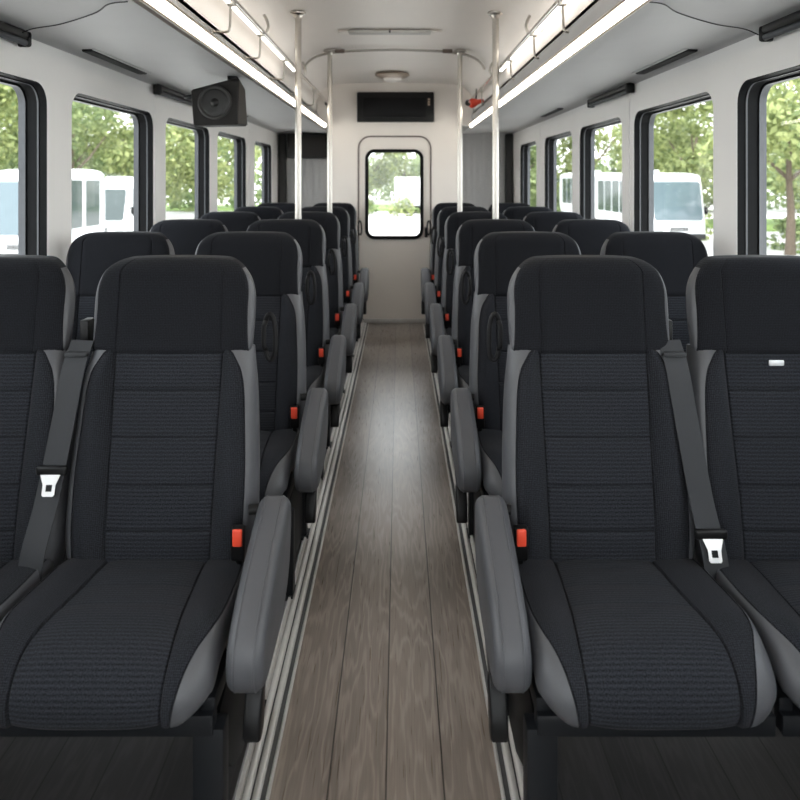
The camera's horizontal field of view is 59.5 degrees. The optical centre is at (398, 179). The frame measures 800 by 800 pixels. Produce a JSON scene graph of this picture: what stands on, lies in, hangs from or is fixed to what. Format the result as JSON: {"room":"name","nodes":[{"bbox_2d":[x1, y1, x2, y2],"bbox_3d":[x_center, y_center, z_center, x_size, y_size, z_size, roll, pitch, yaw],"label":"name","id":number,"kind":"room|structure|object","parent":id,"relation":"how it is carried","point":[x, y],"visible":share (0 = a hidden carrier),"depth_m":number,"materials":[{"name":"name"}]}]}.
{"room":"vehicle interior","nodes":[
{"label":"vehicle interior","id":0,"kind":"room"},
{"bbox_2d":[0,37,277,264],"bbox_3d":[-1.495,0.405,3.370,0.110,2.210,10.060,0,0,0],"label":"wall","id":1,"kind":"structure","parent":0,"point":[62,75],"depth_m":3.13,"materials":[{"name":"white laminate"}]},
{"bbox_2d":[0,21,31,46],"bbox_3d":[-1.407,-0.528,2.175,0.052,0.064,0.930,0,0,0],"label":"housing","id":2,"kind":"object","parent":1,"relation":"attached to","point":[9,32],"visible":0.98,"depth_m":2.54,"materials":[{"name":"grey plastic"}]},
{"bbox_2d":[0,72,46,255],"bbox_3d":[-1.498,0.064,2.350,0.109,0.912,1.040,0,0,0],"label":"window","id":3,"kind":"structure","parent":1,"relation":"in","point":[32,101],"depth_m":2.86,"materials":[{"name":"black rubber"}]},
{"bbox_2d":[73,93,152,231],"bbox_3d":[-1.498,0.064,3.595,0.109,0.912,1.030,0,0,0],"label":"window","id":4,"kind":"structure","parent":1,"relation":"in","point":[142,120],"depth_m":4.10,"materials":[{"name":"black rubber"}]},
{"bbox_2d":[153,84,191,105],"bbox_3d":[-1.407,-0.528,4.460,0.052,0.064,0.780,0,0,0],"label":"housing","id":5,"kind":"object","parent":1,"relation":"attached to","point":[159,89],"visible":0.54,"depth_m":4.25,"materials":[{"name":"grey plastic"}]},
{"bbox_2d":[166,118,208,218],"bbox_3d":[-1.498,0.064,4.825,0.109,0.912,1.010,0,0,0],"label":"window","id":6,"kind":"structure","parent":1,"relation":"in","point":[201,134],"depth_m":5.32,"materials":[{"name":"black rubber"}]},
{"bbox_2d":[218,131,245,209],"bbox_3d":[-1.498,0.064,6.075,0.109,0.912,1.050,0,0,0],"label":"window","id":7,"kind":"structure","parent":1,"relation":"in","point":[239,142],"depth_m":6.59,"materials":[{"name":"black rubber"}]},
{"bbox_2d":[255,141,270,202],"bbox_3d":[-1.498,0.064,7.450,0.109,0.912,0.940,0,0,0],"label":"window","id":8,"kind":"structure","parent":1,"relation":"in","point":[265,148],"depth_m":7.91,"materials":[{"name":"black rubber"}]},
{"bbox_2d":[0,373,347,799],"bbox_3d":[-0.965,1.480,3.400,1.150,0.060,10.000,0,0,0],"label":"floor","id":9,"kind":"structure","parent":0,"point":[31,768],"depth_m":1.73,"materials":[{"name":"grey plastic"}]},
{"bbox_2d":[0,255,75,622],"bbox_3d":[-1.160,0.836,1.745,0.516,1.228,0.667,0,0,0],"label":"passenger seat","id":10,"kind":"object","parent":9,"relation":"on","point":[37,292],"visible":0.76,"depth_m":1.92,"materials":[{"name":"fabric"}]},
{"bbox_2d":[0,558,53,622],"bbox_3d":[-1.160,1.051,1.662,0.508,0.160,0.502,0,0,0],"label":"seat cushion","id":11,"kind":"object","parent":10,"relation":"on","point":[16,581],"depth_m":1.73,"materials":[{"name":"fabric"}]},
{"bbox_2d":[66,231,174,425],"bbox_3d":[-1.178,0.836,2.700,0.516,1.228,0.667,0,0,0],"label":"passenger seat","id":12,"kind":"object","parent":9,"relation":"on","point":[89,255],"visible":0.12,"depth_m":2.92,"materials":[{"name":"fabric"}]},
{"bbox_2d":[0,255,290,799],"bbox_3d":[-0.632,0.835,1.757,0.694,1.227,0.689,0,0,0],"label":"passenger seat","id":13,"kind":"object","parent":9,"relation":"on","point":[161,616],"visible":1,"depth_m":1.84,"materials":[{"name":"fabric"}]},
{"bbox_2d":[0,558,244,729],"bbox_3d":[-0.640,1.051,1.662,0.508,0.160,0.502,0,0,0],"label":"seat cushion","id":14,"kind":"object","parent":13,"relation":"on","point":[97,643],"depth_m":1.49,"materials":[{"name":"fabric"}]},
{"bbox_2d":[150,219,227,254],"bbox_3d":[-1.178,0.836,3.655,0.516,1.228,0.667,0,0,0],"label":"passenger seat","id":15,"kind":"object","parent":9,"relation":"on","point":[185,235],"visible":0.04,"depth_m":3.88,"materials":[{"name":"fabric"}]},
{"bbox_2d":[200,211,260,231],"bbox_3d":[-1.178,0.836,4.610,0.516,1.228,0.667,0,0,0],"label":"passenger seat","id":16,"kind":"object","parent":9,"relation":"on","point":[233,220],"visible":0.06,"depth_m":4.83,"materials":[{"name":"fabric"}]},
{"bbox_2d":[234,206,283,219],"bbox_3d":[-1.178,0.836,5.565,0.516,1.228,0.667,0,0,0],"label":"passenger seat","id":17,"kind":"object","parent":9,"relation":"on","point":[264,212],"visible":0.02,"depth_m":5.79,"materials":[{"name":"fabric"}]},
{"bbox_2d":[195,231,327,600],"bbox_3d":[-0.624,0.835,2.712,0.682,1.227,0.689,0,0,0],"label":"passenger seat","id":18,"kind":"object","parent":9,"relation":"on","point":[293,421],"visible":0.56,"depth_m":2.82,"materials":[{"name":"black fabric"}]},
{"bbox_2d":[259,429,299,502],"bbox_3d":[-0.638,1.051,2.618,0.508,0.160,0.502,0,0,0],"label":"seat cushion","id":19,"kind":"object","parent":18,"relation":"on","point":[278,447],"depth_m":2.49,"materials":[{"name":"fabric"}]},
{"bbox_2d":[258,203,294,212],"bbox_3d":[-1.178,0.836,6.520,0.516,1.228,0.667,0,0,0],"label":"passenger seat","id":20,"kind":"object","parent":9,"relation":"on","point":[285,207],"visible":0.06,"depth_m":6.75,"materials":[{"name":"fabric"}]},
{"bbox_2d":[247,219,345,479],"bbox_3d":[-0.624,0.835,3.667,0.682,1.227,0.689,0,0,0],"label":"passenger seat","id":21,"kind":"object","parent":9,"relation":"on","point":[325,364],"visible":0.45,"depth_m":3.79,"materials":[{"name":"black fabric"}]},
{"bbox_2d":[306,365,324,392],"bbox_3d":[-0.638,1.051,3.572,0.508,0.160,0.502,0,0,0],"label":"seat cushion","id":22,"kind":"object","parent":21,"relation":"on","point":[315,374],"depth_m":3.50,"materials":[{"name":"fabric"}]},
{"bbox_2d":[290,10,306,218],"bbox_3d":[-0.582,0.240,4.045,0.096,2.420,0.096,0,0,0],"label":"pole","id":23,"kind":"object","parent":9,"relation":"on","point":[298,14],"visible":0.45,"depth_m":4.03,"materials":[{"name":"metal"}]},
{"bbox_2d":[278,211,356,414],"bbox_3d":[-0.624,0.835,4.622,0.682,1.227,0.689,0,0,0],"label":"passenger seat","id":24,"kind":"object","parent":9,"relation":"on","point":[345,324],"visible":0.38,"depth_m":4.75,"materials":[{"name":"black fabric"}]},
{"bbox_2d":[329,328,340,345],"bbox_3d":[-0.638,1.051,4.527,0.508,0.160,0.502,0,0,0],"label":"seat cushion","id":25,"kind":"object","parent":24,"relation":"on","point":[332,331],"depth_m":4.53,"materials":[{"name":"fabric"}]},
{"bbox_2d":[323,49,334,212],"bbox_3d":[-0.518,0.240,5.240,0.096,2.420,0.096,0,0,0],"label":"pole","id":26,"kind":"object","parent":9,"relation":"on","point":[328,52],"visible":0.55,"depth_m":5.22,"materials":[{"name":"metal"}]},
{"bbox_2d":[301,206,363,357],"bbox_3d":[-0.624,0.835,5.577,0.682,1.227,0.689,0,0,0],"label":"passenger seat","id":27,"kind":"object","parent":9,"relation":"on","point":[342,215],"visible":0.27,"depth_m":5.71,"materials":[{"name":"black fabric"}]},
{"bbox_2d":[314,203,368,341],"bbox_3d":[-0.624,0.835,6.532,0.682,1.227,0.689,0,0,0],"label":"passenger seat","id":28,"kind":"object","parent":9,"relation":"on","point":[364,272],"visible":0.25,"depth_m":6.67,"materials":[{"name":"black fabric"}]},
{"bbox_2d":[279,132,326,207],"bbox_3d":[-1.083,0.440,8.407,0.715,2.120,0.106,0,0,0],"label":"wall","id":29,"kind":"structure","parent":0,"point":[313,171],"depth_m":8.36,"materials":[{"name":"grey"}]},
{"bbox_2d":[278,134,286,202],"bbox_3d":[-1.390,0.500,8.330,0.100,2.100,0.060,0,0,0],"label":"trim","id":30,"kind":"structure","parent":29,"relation":"attached to","point":[282,138],"depth_m":8.30,"materials":[{"name":"grey plastic"}]},
{"bbox_2d":[287,133,326,158],"bbox_3d":[-1.075,-0.400,8.255,0.460,0.290,0.209,0,0,0],"label":"locker","id":31,"kind":"object","parent":29,"relation":"attached to","point":[313,145],"visible":0.88,"depth_m":8.15,"materials":[{"name":"black plastic"}]},
{"bbox_2d":[269,323,501,799],"bbox_3d":[-0.032,1.480,2.750,0.545,0.060,8.700,0,0,0],"label":"floor","id":32,"kind":"structure","parent":0,"point":[387,700],"depth_m":2.26,"materials":[{"name":"brown wood"}]},
{"bbox_2d":[235,322,368,799],"bbox_3d":[-0.343,1.452,2.750,0.078,0.035,8.700,0,0,0],"label":"trim","id":33,"kind":"structure","parent":32,"relation":"on","point":[258,772],"depth_m":2.23,"materials":[{"name":"metal"}]},
{"bbox_2d":[423,322,522,799],"bbox_3d":[0.280,1.452,2.750,0.078,0.035,8.700,0,0,0],"label":"trim","id":34,"kind":"structure","parent":32,"relation":"attached to","point":[509,766],"depth_m":2.32,"materials":[{"name":"metal"}]},
{"bbox_2d":[317,83,472,321],"bbox_3d":[-0.040,0.210,7.150,1.580,2.480,0.100,0,0,0],"label":"wall","id":35,"kind":"structure","parent":0,"point":[347,133],"depth_m":7.10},
{"bbox_2d":[358,136,430,318],"bbox_3d":[-0.045,0.494,7.117,0.748,1.887,0.087,0,0,0],"label":"door","id":36,"kind":"structure","parent":35,"relation":"in","point":[394,264],"depth_m":7.11,"materials":[{"name":"white plastic"}]},
{"bbox_2d":[363,319,425,322],"bbox_3d":[-0.040,1.428,7.092,0.640,0.044,0.016,0,0,0],"label":"baseboard","id":37,"kind":"structure","parent":35,"relation":"attached to","point":[364,320],"depth_m":7.08,"materials":[{"name":"metal"}]},
{"bbox_2d":[357,92,433,121],"bbox_3d":[-0.035,-0.735,7.062,0.775,0.300,0.075,0,0,0],"label":"display screen","id":38,"kind":"object","parent":35,"relation":"attached to","point":[371,106],"visible":1,"depth_m":7.03,"materials":[{"name":"black plastic"}]},
{"bbox_2d":[0,0,799,133],"bbox_3d":[-0.040,-0.792,3.400,2.804,0.489,10.000,0,0,0],"label":"ceiling","id":39,"kind":"structure","parent":0,"point":[466,25],"depth_m":3.84,"materials":[{"name":"plastic"}]},
{"bbox_2d":[22,1,127,32],"bbox_3d":[-1.094,-0.545,2.360,0.762,0.023,0.057,0,0,39],"label":"cable","id":40,"kind":"object","parent":39,"relation":"attached to","point":[120,1],"visible":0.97,"depth_m":2.38,"materials":[{"name":"black plastic"}]},
{"bbox_2d":[82,48,150,73],"bbox_3d":[-1.347,-0.566,3.370,0.067,0.018,0.690,0,0,0],"label":"ceiling vent","id":41,"kind":"object","parent":39,"relation":"in","point":[99,54],"visible":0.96,"depth_m":3.29,"materials":[{"name":"black plastic"}]},
{"bbox_2d":[184,76,246,126],"bbox_3d":[-0.968,-0.421,3.684,0.294,0.287,0.212,0,0,0],"label":"loudspeaker","id":42,"kind":"object","parent":39,"relation":"hanging from","point":[221,104],"visible":0.93,"depth_m":3.59,"materials":[{"name":"black plastic"}]},
{"bbox_2d":[139,0,326,128],"bbox_3d":[-0.759,-0.560,2.890,0.103,0.097,8.198,0,0,0],"label":"strip light","id":43,"kind":"object","parent":39,"relation":"attached to","point":[167,9],"visible":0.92,"depth_m":2.80,"materials":[{"name":"white"}]},
{"bbox_2d":[211,0,326,106],"bbox_3d":[-0.758,-0.764,3.049,0.118,0.274,8.098,0,0,0],"label":"grab rail","id":44,"kind":"object","parent":39,"relation":"attached to","point":[235,5],"visible":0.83,"depth_m":3.76,"materials":[{"name":"silver metal"}]},
{"bbox_2d":[224,0,259,33],"bbox_3d":[-0.737,-0.771,3.310,0.017,0.017,0.700,0,0,0],"label":"light","id":45,"kind":"object","parent":44,"relation":"attached to","point":[235,5],"depth_m":3.26,"materials":[{"name":"white"}]},
{"bbox_2d":[261,37,294,70],"bbox_3d":[-0.737,-0.771,4.310,0.017,0.017,1.220,0,0,0],"label":"light","id":46,"kind":"object","parent":44,"relation":"attached to","point":[286,60],"depth_m":4.22,"materials":[{"name":"white"}]},
{"bbox_2d":[338,30,441,34],"bbox_3d":[-0.060,-0.968,4.598,0.680,0.022,0.090,0,0,0],"label":"ceiling vent","id":47,"kind":"object","parent":39,"relation":"in","point":[351,32],"visible":1,"depth_m":4.56,"materials":[{"name":"grey plastic"}]},
{"bbox_2d":[375,72,409,81],"bbox_3d":[-0.060,-0.939,6.450,0.320,0.072,0.320,0,0,0],"label":"dome lamp","id":48,"kind":"object","parent":39,"relation":"attached to","point":[387,76],"visible":1,"depth_m":6.37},
{"bbox_2d":[303,49,484,69],"bbox_3d":[-0.040,-0.929,5.403,1.468,0.090,0.441,0,0,0],"label":"grab rail","id":49,"kind":"object","parent":39,"relation":"attached to","point":[450,51],"visible":0.95,"depth_m":5.19,"materials":[{"name":"metal"}]},
{"bbox_2d":[465,0,568,105],"bbox_3d":[0.738,-0.764,3.049,0.118,0.274,8.098,0,0,0],"label":"grab rail","id":50,"kind":"object","parent":39,"relation":"attached to","point":[557,5],"visible":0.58,"depth_m":3.77,"materials":[{"name":"silver metal"}]},
{"bbox_2d":[500,37,532,70],"bbox_3d":[0.717,-0.771,4.310,0.017,0.017,1.220,0,0,0],"label":"light","id":51,"kind":"object","parent":50,"relation":"attached to","point":[524,42],"depth_m":4.22,"materials":[{"name":"white"}]},
{"bbox_2d":[535,0,568,33],"bbox_3d":[0.717,-0.771,3.310,0.017,0.017,0.700,0,0,0],"label":"light","id":52,"kind":"object","parent":50,"relation":"attached to","point":[557,5],"depth_m":3.25,"materials":[{"name":"white"}]},
{"bbox_2d":[468,0,651,128],"bbox_3d":[0.723,-0.548,2.890,0.071,0.073,8.198,0,0,0],"label":"strip light","id":53,"kind":"object","parent":39,"relation":"attached to","point":[623,9],"visible":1,"depth_m":2.80,"materials":[{"name":"white"}]},
{"bbox_2d":[632,48,697,73],"bbox_3d":[1.266,-0.566,3.370,0.067,0.018,0.690,0,0,0],"label":"ceiling vent","id":54,"kind":"object","parent":39,"relation":"in","point":[682,53],"visible":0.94,"depth_m":3.29,"materials":[{"name":"black plastic"}]},
{"bbox_2d":[649,1,758,34],"bbox_3d":[1.014,-0.545,2.360,0.762,0.023,0.057,0,0,-39],"label":"cable","id":55,"kind":"object","parent":39,"relation":"attached to","point":[650,1],"visible":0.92,"depth_m":2.40,"materials":[{"name":"black plastic"}]},
{"bbox_2d":[462,132,512,209],"bbox_3d":[1.002,0.440,8.407,0.715,2.120,0.106,0,0,0],"label":"wall","id":56,"kind":"structure","parent":0,"point":[477,147],"depth_m":8.36,"materials":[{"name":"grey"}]},
{"bbox_2d":[505,134,512,202],"bbox_3d":[1.310,0.500,8.330,0.100,2.100,0.060,0,0,0],"label":"trim","id":57,"kind":"structure","parent":56,"relation":"attached to","point":[508,137],"depth_m":8.30,"materials":[{"name":"grey plastic"}]},
{"bbox_2d":[513,28,799,255],"bbox_3d":[1.415,0.405,3.370,0.110,2.210,10.060,0,0,0],"label":"wall","id":58,"kind":"structure","parent":0,"point":[721,73],"depth_m":3.05,"materials":[{"name":"plastic"}]},
{"bbox_2d":[520,141,535,204],"bbox_3d":[1.417,0.064,7.400,0.109,0.912,0.940,0,0,0],"label":"window","id":59,"kind":"structure","parent":58,"relation":"in","point":[525,148],"depth_m":7.86,"materials":[{"name":"black rubber"}]},
{"bbox_2d":[545,131,571,210],"bbox_3d":[1.417,0.064,6.025,0.109,0.912,1.050,0,0,0],"label":"window","id":60,"kind":"structure","parent":58,"relation":"in","point":[550,142],"depth_m":6.54,"materials":[{"name":"black rubber"}]},
{"bbox_2d":[580,117,620,218],"bbox_3d":[1.417,0.064,4.775,0.109,0.912,1.010,0,0,0],"label":"window","id":61,"kind":"structure","parent":58,"relation":"in","point":[587,133],"depth_m":5.27,"materials":[{"name":"black rubber"}]},
{"bbox_2d":[587,82,634,107],"bbox_3d":[1.327,-0.528,4.430,0.052,0.064,0.840,0,0,0],"label":"housing","id":62,"kind":"object","parent":58,"relation":"attached to","point":[627,88],"visible":1,"depth_m":4.30,"materials":[{"name":"grey plastic"}]},
{"bbox_2d":[629,93,629,228],"bbox_3d":[1.359,-0.020,4.130,0.006,1.020,0.010,0,0,0],"label":"trim","id":63,"kind":"structure","parent":58,"relation":"attached to","point":[629,93],"depth_m":4.12,"materials":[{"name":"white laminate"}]},
{"bbox_2d":[634,92,711,230],"bbox_3d":[1.417,0.064,3.545,0.109,0.912,1.030,0,0,0],"label":"window","id":64,"kind":"structure","parent":58,"relation":"in","point":[644,119],"depth_m":4.05,"materials":[{"name":"black rubber"}]},
{"bbox_2d":[737,65,799,254],"bbox_3d":[1.417,0.064,2.300,0.109,0.912,1.040,0,0,0],"label":"window","id":65,"kind":"structure","parent":58,"relation":"in","point":[753,93],"depth_m":2.81,"materials":[{"name":"black rubber"}]},
{"bbox_2d":[759,10,799,41],"bbox_3d":[1.327,-0.528,2.125,0.052,0.064,0.830,0,0,0],"label":"housing","id":66,"kind":"object","parent":58,"relation":"attached to","point":[767,32],"visible":1,"depth_m":2.41,"materials":[{"name":"grey plastic"}]},
{"bbox_2d":[558,551,799,799],"bbox_3d":[0.885,1.480,3.400,1.150,0.060,10.000,0,0,0],"label":"floor","id":67,"kind":"structure","parent":0,"point":[589,768],"depth_m":1.73,"materials":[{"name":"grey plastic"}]},
{"bbox_2d":[421,203,475,313],"bbox_3d":[0.538,0.835,6.532,0.671,1.227,0.689,0,0,0],"label":"passenger seat","id":68,"kind":"object","parent":67,"relation":"on","point":[427,275],"visible":0.25,"depth_m":6.67,"materials":[{"name":"black fabric"}]},
{"bbox_2d":[424,206,488,366],"bbox_3d":[0.538,0.835,5.577,0.671,1.227,0.689,0,0,0],"label":"passenger seat","id":69,"kind":"object","parent":67,"relation":"on","point":[432,292],"visible":0.26,"depth_m":5.71,"materials":[{"name":"fabric"}]},
{"bbox_2d":[454,49,465,211],"bbox_3d":[0.456,0.240,5.240,0.096,2.420,0.096,0,0,0],"label":"pole","id":70,"kind":"object","parent":67,"relation":"on","point":[459,52],"visible":0.47,"depth_m":5.22,"materials":[{"name":"metal"}]},
{"bbox_2d":[430,211,506,413],"bbox_3d":[0.538,0.835,4.622,0.671,1.227,0.689,0,0,0],"label":"passenger seat","id":71,"kind":"object","parent":67,"relation":"on","point":[440,315],"visible":0.26,"depth_m":4.75,"materials":[{"name":"fabric"}]},
{"bbox_2d":[437,219,534,447],"bbox_3d":[0.538,0.835,3.667,0.671,1.227,0.689,0,0,0],"label":"passenger seat","id":72,"kind":"object","parent":67,"relation":"on","point":[453,353],"visible":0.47,"depth_m":3.80,"materials":[{"name":"fabric"}]},
{"bbox_2d":[456,365,468,388],"bbox_3d":[0.546,1.051,3.572,0.508,0.160,0.502,0,0,0],"label":"seat cushion","id":73,"kind":"object","parent":72,"relation":"on","point":[462,375],"depth_m":3.47,"materials":[{"name":"fabric"}]},
{"bbox_2d":[487,10,502,218],"bbox_3d":[0.558,0.240,4.045,0.096,2.420,0.096,0,0,0],"label":"pole","id":74,"kind":"object","parent":67,"relation":"on","point":[495,15],"visible":0.48,"depth_m":4.03,"materials":[{"name":"metal"}]},
{"bbox_2d":[488,203,529,213],"bbox_3d":[1.080,0.836,6.520,0.516,1.228,0.667,0,0,0],"label":"passenger seat","id":75,"kind":"object","parent":67,"relation":"on","point":[502,206],"visible":0.02,"depth_m":6.75,"materials":[{"name":"fabric"}]},
{"bbox_2d":[450,231,580,589],"bbox_3d":[0.538,0.835,2.712,0.671,1.227,0.689,0,0,0],"label":"passenger seat","id":76,"kind":"object","parent":67,"relation":"on","point":[476,411],"visible":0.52,"depth_m":2.83,"materials":[{"name":"fabric"}]},
{"bbox_2d":[477,429,501,496],"bbox_3d":[0.546,1.051,2.618,0.508,0.160,0.502,0,0,0],"label":"seat cushion","id":77,"kind":"object","parent":76,"relation":"on","point":[489,452],"depth_m":2.46,"materials":[{"name":"fabric"}]},
{"bbox_2d":[503,206,551,219],"bbox_3d":[1.080,0.836,5.565,0.516,1.228,0.667,0,0,0],"label":"passenger seat","id":78,"kind":"object","parent":67,"relation":"on","point":[519,212],"visible":0.04,"depth_m":5.79,"materials":[{"name":"fabric"}]},
{"bbox_2d":[523,211,583,231],"bbox_3d":[1.080,0.836,4.610,0.516,1.228,0.667,0,0,0],"label":"passenger seat","id":79,"kind":"object","parent":67,"relation":"on","point":[545,221],"visible":0.02,"depth_m":4.84,"materials":[{"name":"fabric"}]},
{"bbox_2d":[552,219,629,254],"bbox_3d":[1.080,0.836,3.655,0.516,1.228,0.667,0,0,0],"label":"passenger seat","id":80,"kind":"object","parent":67,"relation":"on","point":[589,235],"visible":0.06,"depth_m":3.88,"materials":[{"name":"fabric"}]},
{"bbox_2d":[475,255,776,799],"bbox_3d":[0.523,0.835,1.757,0.653,1.227,0.689,0,0,0],"label":"passenger seat","id":81,"kind":"object","parent":67,"relation":"on","point":[600,618],"visible":1,"depth_m":1.83,"materials":[{"name":"fabric"}]},
{"bbox_2d":[518,558,776,729],"bbox_3d":[0.540,1.051,1.662,0.508,0.160,0.502,0,0,0],"label":"seat cushion","id":82,"kind":"object","parent":81,"relation":"on","point":[613,643],"depth_m":1.49,"materials":[{"name":"fabric"}]},
{"bbox_2d":[600,231,707,351],"bbox_3d":[1.080,0.836,2.700,0.516,1.228,0.667,0,0,0],"label":"passenger seat","id":83,"kind":"object","parent":67,"relation":"on","point":[674,255],"visible":0.07,"depth_m":2.92,"materials":[{"name":"fabric"}]},
{"bbox_2d":[686,255,799,736],"bbox_3d":[1.054,0.836,1.745,0.516,1.228,0.667,0,0,0],"label":"passenger seat","id":84,"kind":"object","parent":67,"relation":"on","point":[743,311],"visible":0.76,"depth_m":1.90,"materials":[{"name":"fabric"}]},
{"bbox_2d":[716,559,799,708],"bbox_3d":[1.054,1.051,1.662,0.508,0.160,0.502,0,0,0],"label":"seat cushion","id":85,"kind":"object","parent":84,"relation":"on","point":[768,590],"depth_m":1.61,"materials":[{"name":"fabric"}]},
{"label":"outside","id":86,"kind":"structure","parent":0,"visible":0},
{"bbox_2d":[166,194,799,255],"bbox_3d":[-0.040,3.050,35.000,260.000,0.200,220.000,0,0,0],"label":"ground","id":87,"kind":"structure","parent":86,"point":[381,223],"depth_m":49.76,"materials":[{"name":"concrete"}]},
{"bbox_2d":[0,84,17,169],"bbox_3d":[-22.692,-2.436,37.955,8.197,10.792,9.455,0,0,0],"label":"tree","id":88,"kind":"object","parent":87,"relation":"on","point":[6,102],"visible":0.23,"depth_m":37.85,"materials":[{"name":"green plant"}]},
{"bbox_2d":[0,91,73,170],"bbox_3d":[-30.747,-4.248,57.565,8.963,14.420,10.773,0,0,19],"label":"tree","id":89,"kind":"object","parent":87,"relation":"on","point":[10,164],"visible":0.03,"depth_m":56.65,"materials":[{"name":"green plant"}]},
{"bbox_2d":[0,169,104,254],"bbox_3d":[-11.940,1.225,23.805,2.840,3.450,3.790,0,0,0],"label":"minibus","id":90,"kind":"object","parent":87,"relation":"on","point":[88,186],"visible":0.28,"depth_m":23.30,"materials":[{"name":"white paint"}]},
{"bbox_2d":[1,87,118,175],"bbox_3d":[-24.732,-3.438,49.806,7.768,12.799,9.337,0,0,35],"label":"tree","id":91,"kind":"object","parent":87,"relation":"on","point":[80,158],"visible":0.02,"depth_m":49.97,"materials":[{"name":"green plant"}]},
{"bbox_2d":[0,94,123,178],"bbox_3d":[-19.047,-2.928,39.547,6.883,11.776,8.156,0,0,0],"label":"tree","id":92,"kind":"object","parent":87,"relation":"on","point":[82,110],"visible":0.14,"depth_m":39.49,"materials":[{"name":"green plant"}]},
{"bbox_2d":[104,176,133,231],"bbox_3d":[-12.890,1.395,32.555,2.840,3.110,5.290,0,0,0],"label":"minibus","id":93,"kind":"object","parent":87,"relation":"on","point":[119,190],"visible":0.3,"depth_m":30.27,"materials":[{"name":"white paint"}]},
{"bbox_2d":[82,107,193,207],"bbox_3d":[-19.124,-3.684,54.848,12.438,13.292,10.655,0,0,0],"label":"tree","id":94,"kind":"object","parent":87,"relation":"on","point":[130,134],"visible":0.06,"depth_m":53.99,"materials":[{"name":"green plant"}]},
{"bbox_2d":[76,109,230,194],"bbox_3d":[-15.219,-2.452,44.477,9.554,10.827,9.412,0,0,0],"label":"tree","id":95,"kind":"object","parent":87,"relation":"on","point":[123,161],"visible":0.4,"depth_m":42.60,"materials":[{"name":"green plant"}]},
{"bbox_2d":[177,127,261,201],"bbox_3d":[-12.581,-2.591,50.315,8.331,11.102,8.960,0,0,-6],"label":"tree","id":96,"kind":"object","parent":87,"relation":"on","point":[230,145],"visible":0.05,"depth_m":49.65,"materials":[{"name":"green plant"}]},
{"bbox_2d":[369,153,388,194],"bbox_3d":[-5.412,-3.008,88.064,10.026,11.943,11.754,0,0,0],"label":"tree","id":97,"kind":"object","parent":87,"relation":"on","point":[372,178],"visible":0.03,"depth_m":86.86,"materials":[{"name":"green plant"}]},
{"bbox_2d":[369,153,416,190],"bbox_3d":[1.177,-2.822,89.607,11.349,11.570,11.333,0,0,0],"label":"tree","id":98,"kind":"object","parent":87,"relation":"on","point":[392,167],"visible":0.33,"depth_m":87.27,"materials":[{"name":"green plant"}]},
{"bbox_2d":[1,128,799,211],"bbox_3d":[-0.684,-1.398,82.162,94.960,9.086,49.992,0,0,0],"label":"foliage","id":99,"kind":"object","parent":87,"relation":"on","point":[188,196],"visible":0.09,"depth_m":64.55,"materials":[{"name":"green plant"}]},
{"bbox_2d":[386,196,415,216],"bbox_3d":[0.104,2.415,56.953,2.517,2.169,2.589,0,0,0],"label":"shrub","id":100,"kind":"object","parent":87,"relation":"on","point":[403,202],"visible":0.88,"depth_m":56.74,"materials":[{"name":"green plant"}]},
{"bbox_2d":[395,177,419,207],"bbox_3d":[1.060,1.350,64.700,2.900,3.200,7.400,0,0,0],"label":"box truck","id":101,"kind":"object","parent":87,"relation":"on","point":[409,187],"visible":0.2,"depth_m":60.99,"materials":[{"name":"white paint"}]},
{"bbox_2d":[409,155,419,176],"bbox_3d":[5.544,-3.172,85.655,9.032,13.452,10.263,0,0,0],"label":"tree","id":102,"kind":"object","parent":87,"relation":"on","point":[416,162],"visible":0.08,"depth_m":83.82,"materials":[{"name":"green plant"}]},
{"bbox_2d":[166,205,799,253],"bbox_3d":[-1.040,2.930,53.700,96.000,0.120,56.600,0,0,0],"label":"grass","id":103,"kind":"structure","parent":87,"relation":"on","point":[770,222],"depth_m":66.02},
{"bbox_2d":[530,143,561,200],"bbox_3d":[9.788,-2.828,55.564,6.573,11.576,7.900,0,0,-18],"label":"tree","id":104,"kind":"object","parent":87,"relation":"on","point":[533,148],"visible":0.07,"depth_m":53.55,"materials":[{"name":"green plant"}]},
{"bbox_2d":[560,170,611,218],"bbox_3d":[12.860,1.160,46.955,2.840,3.580,8.090,0,0,0],"label":"coach","id":105,"kind":"object","parent":87,"relation":"on","point":[566,178],"visible":0.09,"depth_m":48.73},
{"bbox_2d":[557,124,621,199],"bbox_3d":[15.229,-3.684,58.467,11.767,13.292,11.028,0,0,0],"label":"tree","id":106,"kind":"object","parent":87,"relation":"on","point":[600,136],"visible":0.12,"depth_m":59.61,"materials":[{"name":"green plant"}]},
{"bbox_2d":[595,170,707,239],"bbox_3d":[12.010,1.235,34.455,2.790,3.430,9.090,0,0,0],"label":"coach","id":107,"kind":"object","parent":87,"relation":"on","point":[678,197],"visible":0.56,"depth_m":30.28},
{"bbox_2d":[609,100,712,194],"bbox_3d":[16.557,-2.591,40.608,8.960,11.102,8.331,0,0,-14],"label":"tree","id":108,"kind":"object","parent":87,"relation":"on","point":[690,163],"visible":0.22,"depth_m":40.32,"materials":[{"name":"green plant"}]},
{"bbox_2d":[614,104,712,192],"bbox_3d":[19.651,-2.889,47.754,9.948,11.700,10.421,0,0,-17],"label":"tree","id":109,"kind":"object","parent":87,"relation":"on","point":[657,165],"visible":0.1,"depth_m":45.98,"materials":[{"name":"green plant"}]},
{"bbox_2d":[694,78,799,255],"bbox_3d":[15.771,-1.837,26.995,8.016,9.593,7.652,0,0,-39],"label":"tree","id":110,"kind":"object","parent":87,"relation":"on","point":[780,128],"visible":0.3,"depth_m":26.05,"materials":[{"name":"green plant"}]},
{"bbox_2d":[767,215,799,249],"bbox_3d":[16.762,2.412,29.538,1.972,1.939,2.051,0,0,-33],"label":"shrub","id":111,"kind":"object","parent":87,"relation":"on","point":[781,228],"visible":0.42,"depth_m":29.57,"materials":[{"name":"green plant"}]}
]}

